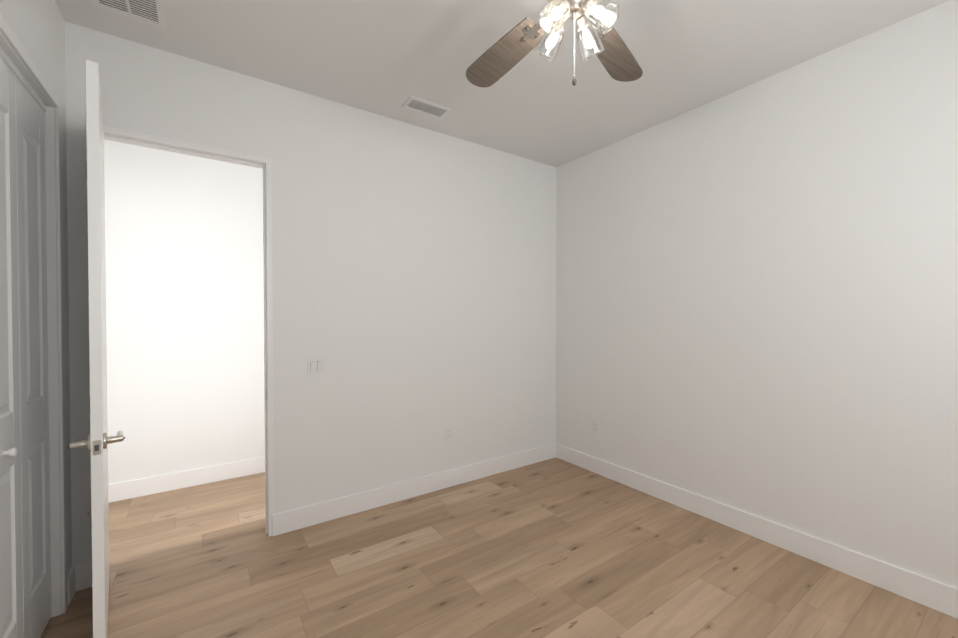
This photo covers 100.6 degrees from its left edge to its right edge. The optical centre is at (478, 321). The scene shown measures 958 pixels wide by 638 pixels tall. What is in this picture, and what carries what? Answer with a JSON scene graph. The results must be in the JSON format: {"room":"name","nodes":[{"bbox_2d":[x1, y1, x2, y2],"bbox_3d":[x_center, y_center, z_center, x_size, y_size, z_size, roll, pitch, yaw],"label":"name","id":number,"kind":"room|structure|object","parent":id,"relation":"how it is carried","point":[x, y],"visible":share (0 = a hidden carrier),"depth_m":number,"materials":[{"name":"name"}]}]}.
{"room":"empty bedroom","nodes":[
{"label":"empty bedroom","id":0,"kind":"room"},
{"bbox_2d":[0,0,71,573],"bbox_3d":[-1.085,-0.045,0.431,0.120,2.970,3.900,-1,1,-34],"label":"wall","id":1,"kind":"structure","parent":0,"point":[37,27],"depth_m":1.93,"materials":[{"name":"white paint"}]},
{"bbox_2d":[0,56,51,637],"bbox_3d":[-1.652,0.204,1.317,0.070,2.428,1.388,-1,1,-34],"label":"bifold closet door","id":2,"kind":"structure","parent":1,"relation":"in","point":[25,577],"depth_m":1.63,"materials":[{"name":"white wood"}]},
{"bbox_2d":[0,13,67,616],"bbox_3d":[-1.674,0.183,1.303,0.136,2.491,1.500,-1,1,-34],"label":"trim","id":3,"kind":"structure","parent":1,"relation":"attached to","point":[15,56],"depth_m":1.91,"materials":[{"name":"white wood"}]},
{"bbox_2d":[104,139,264,483],"bbox_3d":[-2.083,-0.088,3.700,5.175,2.970,0.120,-1,1,-34],"label":"wall","id":4,"kind":"structure","parent":0,"point":[184,303],"depth_m":3.32,"materials":[{"name":"white paint"}]},
{"bbox_2d":[108,457,264,502],"bbox_3d":[-1.995,1.327,3.696,5.055,0.140,0.015,-1,1,-34],"label":"baseboard","id":5,"kind":"structure","parent":4,"relation":"attached to","point":[124,490],"depth_m":3.34,"materials":[{"name":"white wood"}]},
{"bbox_2d":[65,21,555,564],"bbox_3d":[-0.707,-0.080,3.128,3.795,2.970,0.120,-1,1,-34],"label":"wall","id":6,"kind":"structure","parent":0,"point":[415,285],"depth_m":2.96,"materials":[{"name":"white paint"}]},
{"bbox_2d":[68,59,124,637],"bbox_3d":[-1.764,0.199,1.862,0.240,2.420,0.837,-1,1,-34],"label":"door","id":7,"kind":"structure","parent":6,"relation":"in","point":[97,441],"depth_m":1.56,"materials":[{"name":"painted wood"},{"name":"brushed nickel"}]},
{"bbox_2d":[86,125,273,559],"bbox_3d":[-1.750,0.178,2.414,0.876,2.472,0.130,-1,1,-34],"label":"door frame","id":8,"kind":"structure","parent":6,"relation":"attached to","point":[154,142],"depth_m":2.59,"materials":[{"name":"white wood"}]},
{"bbox_2d":[307,357,324,374],"bbox_3d":[-1.129,0.309,2.763,0.116,0.120,0.012,-1,1,-34],"label":"switch plate","id":9,"kind":"object","parent":6,"relation":"attached to","point":[315,366],"visible":1,"depth_m":2.76,"materials":[{"name":"white plastic"}]},
{"bbox_2d":[272,443,554,535],"bbox_3d":[-0.301,1.331,3.341,2.570,0.142,0.017,-1,1,-34],"label":"baseboard","id":10,"kind":"structure","parent":6,"relation":"attached to","point":[302,517],"depth_m":3.11,"materials":[{"name":"white wood"}]},
{"bbox_2d":[446,426,452,440],"bbox_3d":[-0.248,0.952,3.378,0.072,0.116,0.008,-1,1,-34],"label":"electrical outlet","id":11,"kind":"object","parent":6,"relation":"attached to","point":[449,433],"visible":1,"depth_m":3.38,"materials":[{"name":"white plastic"}]},
{"bbox_2d":[40,457,957,637],"bbox_3d":[-0.542,1.455,1.581,5.555,0.060,5.650,-1,1,-34],"label":"floor","id":12,"kind":"structure","parent":0,"point":[555,547],"depth_m":2.23,"materials":[{"name":"brown wood"}]},
{"bbox_2d":[55,0,948,166],"bbox_3d":[-0.542,-1.595,1.542,5.555,0.100,5.650,-1,1,-34],"label":"ceiling","id":13,"kind":"structure","parent":0,"point":[388,58],"depth_m":2.29,"materials":[{"name":"white paint"}]},
{"bbox_2d":[91,0,166,29],"bbox_3d":[-1.568,-1.543,1.729,0.285,0.008,0.720,-1,1,-34],"label":"ceiling vent","id":14,"kind":"object","parent":13,"relation":"in","point":[151,12],"visible":1,"depth_m":1.97,"materials":[{"name":"white metal"}]},
{"bbox_2d":[402,96,450,119],"bbox_3d":[-0.382,-1.558,2.904,0.320,0.008,0.165,-1,1,-34],"label":"ceiling vent","id":15,"kind":"object","parent":13,"relation":"in","point":[418,105],"visible":1,"depth_m":2.90,"materials":[{"name":"white metal"}]},
{"bbox_2d":[466,0,642,86],"bbox_3d":[0.327,-1.217,1.559,1.339,0.656,1.283,-1,1,-34],"label":"ceiling fan","id":16,"kind":"object","parent":13,"relation":"hanging from","point":[507,52],"visible":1,"depth_m":1.72,"materials":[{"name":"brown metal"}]},
{"bbox_2d":[556,0,957,588],"bbox_3d":[1.591,-0.079,3.026,0.120,2.970,5.390,-1,1,-34],"label":"wall","id":17,"kind":"structure","parent":0,"point":[756,298],"depth_m":2.44,"materials":[{"name":"white paint"}]},
{"bbox_2d":[592,419,598,433],"bbox_3d":[1.077,0.968,3.675,0.008,0.116,0.072,-1,1,-34],"label":"electrical outlet","id":18,"kind":"object","parent":17,"relation":"attached to","point":[595,426],"visible":1,"depth_m":3.67,"materials":[{"name":"white plastic"}]},
{"bbox_2d":[555,443,957,618],"bbox_3d":[1.890,1.342,2.490,0.019,0.142,3.902,-1,1,-34],"label":"baseboard","id":19,"kind":"structure","parent":17,"relation":"attached to","point":[930,593],"depth_m":2.44,"materials":[{"name":"white wood"}]}
]}

